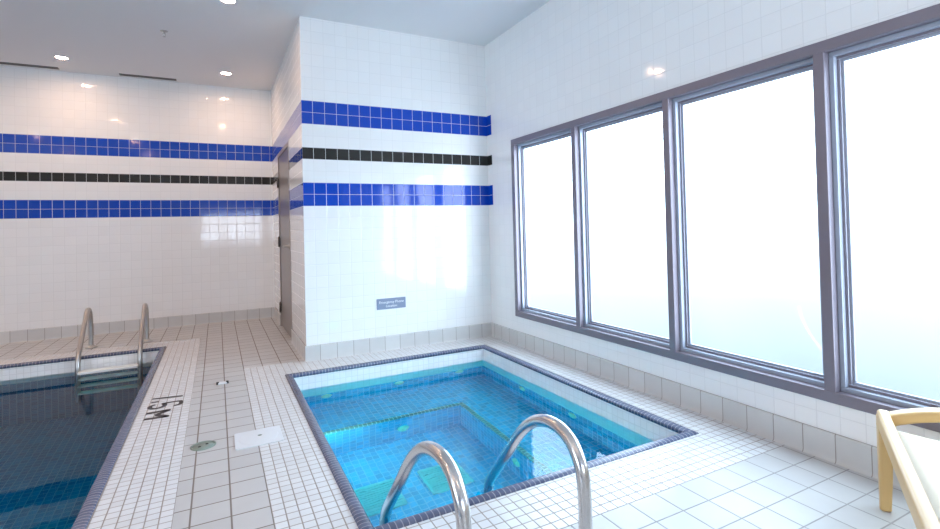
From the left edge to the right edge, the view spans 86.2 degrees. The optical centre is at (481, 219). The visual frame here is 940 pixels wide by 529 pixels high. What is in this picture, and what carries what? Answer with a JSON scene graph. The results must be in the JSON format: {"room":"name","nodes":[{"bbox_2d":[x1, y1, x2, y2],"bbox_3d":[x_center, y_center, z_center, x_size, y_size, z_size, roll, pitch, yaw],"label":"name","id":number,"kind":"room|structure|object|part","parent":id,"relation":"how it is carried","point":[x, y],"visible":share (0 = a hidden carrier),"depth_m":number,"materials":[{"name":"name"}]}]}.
{"room":"indoor swimming pool","nodes":[
{"label":"indoor swimming pool","id":0,"kind":"room"},
{"bbox_2d":[0,66,274,331],"bbox_3d":[-4.875,-0.206,6.074,8.510,3.308,0.150,-1,-1,-28],"label":"wall","id":1,"kind":"structure","parent":0,"point":[118,195],"depth_m":6.25,"materials":[{"name":"white tile"}]},
{"bbox_2d":[0,307,273,344],"bbox_3d":[-5.650,1.341,5.524,6.275,0.138,0.022,-1,-1,-28],"label":"baseboard","id":2,"kind":"structure","parent":1,"relation":"attached to","point":[18,336],"depth_m":6.22,"materials":[{"name":"beige tile"}]},
{"bbox_2d":[0,0,549,90],"bbox_3d":[-2.463,-1.951,1.450,8.510,0.120,10.664,-1,-1,-28],"label":"ceiling","id":3,"kind":"structure","parent":0,"point":[249,40],"depth_m":4.85,"materials":[{"name":"white paint"}]},
{"bbox_2d":[0,62,58,69],"bbox_3d":[-5.450,-1.749,5.573,1.175,0.008,0.068,-1,-1,-28],"label":"ceiling vent","id":4,"kind":"object","parent":3,"relation":"in","point":[6,63],"visible":1,"depth_m":5.72,"materials":[{"name":"grey metal"}]},
{"bbox_2d":[53,55,69,59],"bbox_3d":[-4.610,-1.773,5.505,0.140,0.006,0.140,-1,-1,-28],"label":"recessed light","id":5,"kind":"object","parent":3,"relation":"in","point":[54,56],"visible":1,"depth_m":5.49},
{"bbox_2d":[119,73,176,80],"bbox_3d":[-4.155,-1.773,6.258,0.595,0.008,0.068,-1,-1,-28],"label":"ceiling vent","id":6,"kind":"object","parent":3,"relation":"in","point":[120,74],"visible":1,"depth_m":6.25,"materials":[{"name":"grey metal"}]},
{"bbox_2d":[220,71,231,74],"bbox_3d":[-3.155,-1.801,6.192,0.140,0.006,0.140,-1,-1,-28],"label":"recessed light","id":7,"kind":"object","parent":3,"relation":"in","point":[222,72],"visible":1,"depth_m":6.19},
{"bbox_2d":[220,0,236,3],"bbox_3d":[-2.150,-1.856,4.251,0.140,0.006,0.140,-1,-1,-28],"label":"recessed light","id":8,"kind":"object","parent":3,"relation":"in","point":[223,1],"visible":1,"depth_m":4.27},
{"bbox_2d":[271,17,305,344],"bbox_3d":[-2.210,-0.280,5.835,0.150,3.308,2.763,-1,-1,-28],"label":"wall","id":9,"kind":"structure","parent":0,"point":[286,114],"depth_m":5.17,"materials":[{"name":"white tile"}]},
{"bbox_2d":[274,307,280,325],"bbox_3d":[-2.717,1.281,6.666,0.022,0.138,0.744,-1,-1,-28],"label":"baseboard","id":10,"kind":"structure","parent":9,"relation":"attached to","point":[277,315],"depth_m":6.63,"materials":[{"name":"beige tile"}]},
{"bbox_2d":[277,142,291,336],"bbox_3d":[-2.280,0.245,5.909,0.202,2.165,1.055,-1,-1,-28],"label":"door","id":11,"kind":"structure","parent":9,"relation":"in","point":[285,304],"depth_m":5.89,"materials":[{"name":"paint"}]},
{"bbox_2d":[291,329,305,361],"bbox_3d":[-1.826,1.233,4.978,0.022,0.138,0.965,-1,-1,-28],"label":"baseboard","id":12,"kind":"structure","parent":9,"relation":"attached to","point":[298,344],"depth_m":4.93,"materials":[{"name":"beige tile"}]},
{"bbox_2d":[299,16,491,345],"bbox_3d":[-0.815,-0.327,5.095,1.924,3.308,0.150,-1,-1,-28],"label":"wall","id":13,"kind":"structure","parent":0,"point":[396,202],"depth_m":4.97,"materials":[{"name":"white tile"}]},
{"bbox_2d":[377,297,405,309],"bbox_3d":[-0.888,0.824,4.935,0.294,0.105,0.007,-1,-1,-28],"label":"safety sign","id":14,"kind":"object","parent":13,"relation":"attached to","point":[398,302],"visible":1,"depth_m":4.93,"materials":[{"name":"blue plastic"}]},
{"bbox_2d":[305,323,491,361],"bbox_3d":[-0.740,1.205,4.994,1.936,0.138,0.022,-1,-1,-28],"label":"baseboard","id":15,"kind":"structure","parent":13,"relation":"attached to","point":[400,341],"depth_m":4.93,"materials":[{"name":"white tile"}]},
{"bbox_2d":[0,317,916,528],"bbox_3d":[-2.384,1.265,1.401,8.200,0.001,10.364,-1,-1,-28],"label":"floor","id":16,"kind":"structure","parent":0,"point":[724,475],"depth_m":2.42,"materials":[{"name":"tile"}]},
{"bbox_2d":[0,346,165,528],"bbox_3d":[-3.277,2.103,0.857,4.085,1.665,7.877,-1,-1,-28],"label":"swimming pool","id":17,"kind":"object","parent":16,"relation":"in","point":[63,432],"visible":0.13,"depth_m":3.39,"materials":[{"name":"blue tile"}]},
{"bbox_2d":[75,303,152,374],"bbox_3d":[-3.805,1.712,5.209,0.610,1.592,0.725,-1,-1,-28],"label":"pool ladder","id":18,"kind":"object","parent":17,"relation":"attached to","point":[88,315],"visible":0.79,"depth_m":5.11,"materials":[{"name":"grey metal"}]},
{"bbox_3d":[-4.030,1.716,5.099,0.043,1.592,0.646,-1,-1,-28],"label":"rail","id":19,"kind":"part","parent":18,"relation":"part of","materials":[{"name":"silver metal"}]},
{"bbox_3d":[-3.588,1.708,5.333,0.043,1.592,0.646,-1,-1,-28],"label":"rail","id":20,"kind":"part","parent":18,"relation":"part of","materials":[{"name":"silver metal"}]},
{"bbox_2d":[143,395,182,420],"bbox_3d":[-2.183,1.289,3.460,0.215,0.001,0.495,-1,-1,-28],"label":"depth marking","id":21,"kind":"object","parent":16,"relation":"on","point":[160,415],"visible":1,"depth_m":3.42,"materials":[{"name":"black tile"}]},
{"bbox_2d":[190,440,215,450],"bbox_3d":[-1.554,1.261,2.801,0.128,0.005,0.128,-1,-1,-28],"label":"floor drain","id":22,"kind":"object","parent":16,"relation":"on","point":[203,445],"visible":1,"depth_m":2.80,"materials":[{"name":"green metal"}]},
{"bbox_3d":[-1.554,1.262,2.801,0.106,0.003,0.106,-2,-1,7],"label":"plate","id":23,"kind":"part","parent":22,"relation":"part of","materials":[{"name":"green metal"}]},
{"bbox_2d":[216,380,228,384],"bbox_3d":[-2.041,1.285,3.950,0.087,0.016,0.040,-1,-1,-28],"label":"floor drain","id":24,"kind":"object","parent":16,"relation":"on","point":[222,382],"visible":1,"depth_m":3.94,"materials":[{"name":"white metal"}]},
{"bbox_2d":[234,425,283,449],"bbox_3d":[-1.285,1.254,2.893,0.248,0.008,0.244,-1,-1,-28],"label":"lid","id":25,"kind":"object","parent":16,"relation":"on","point":[263,436],"visible":1,"depth_m":2.88,"materials":[{"name":"white plastic"}]},
{"bbox_2d":[285,344,698,528],"bbox_3d":[-0.195,1.755,3.457,1.875,1.055,2.516,-1,-1,-28],"label":"hot tub","id":26,"kind":"object","parent":16,"relation":"in","point":[364,419],"visible":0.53,"depth_m":3.29,"materials":[{"name":"blue tile"}]},
{"bbox_2d":[379,441,471,528],"bbox_3d":[-0.208,1.429,1.836,0.110,1.333,0.829,-1,-1,-28],"label":"grab rail","id":27,"kind":"object","parent":26,"relation":"attached to","point":[452,473],"visible":0.96,"depth_m":1.65,"materials":[{"name":"silver metal"}]},
{"bbox_2d":[484,414,592,528],"bbox_3d":[0.200,1.421,2.052,0.110,1.333,0.829,-1,-1,-28],"label":"grab rail","id":28,"kind":"object","parent":26,"relation":"attached to","point":[560,428],"visible":0.89,"depth_m":1.82,"materials":[{"name":"silver metal"}]},
{"bbox_2d":[876,408,939,528],"bbox_3d":[1.369,0.941,1.136,0.560,0.445,1.825,-2,-1,32],"label":"sun lounger","id":29,"kind":"object","parent":16,"relation":"on","point":[915,460],"visible":1,"depth_m":1.70,"materials":[{"name":"beige plastic"}]},
{"bbox_3d":[1.615,0.982,2.003,0.048,0.376,0.085,-2,-1,32],"label":"leg","id":30,"kind":"part","parent":29,"relation":"part of","materials":[{"name":"beige plastic"}]},
{"bbox_3d":[1.825,0.772,1.872,0.552,0.110,0.068,-2,-1,32],"label":"rail","id":31,"kind":"part","parent":29,"relation":"part of","materials":[{"name":"beige plastic"}]},
{"bbox_2d":[484,0,939,446],"bbox_3d":[1.270,-0.406,3.378,0.160,3.308,10.364,-1,-1,-28],"label":"wall","id":32,"kind":"structure","parent":0,"point":[565,61],"depth_m":3.57,"materials":[{"name":"white tile"}]},
{"bbox_2d":[491,323,900,487],"bbox_3d":[1.874,1.095,2.091,0.022,0.138,7.600,-1,-1,-28],"label":"baseboard","id":33,"kind":"structure","parent":32,"relation":"attached to","point":[857,456],"depth_m":2.94,"materials":[{"name":"white tile"}]},
{"bbox_2d":[511,3,939,432],"bbox_3d":[1.268,0.033,3.310,0.105,1.758,3.907,-1,-1,-28],"label":"window","id":34,"kind":"structure","parent":32,"relation":"in","point":[838,384],"depth_m":2.75,"materials":[{"name":"grey metal"}]}
]}

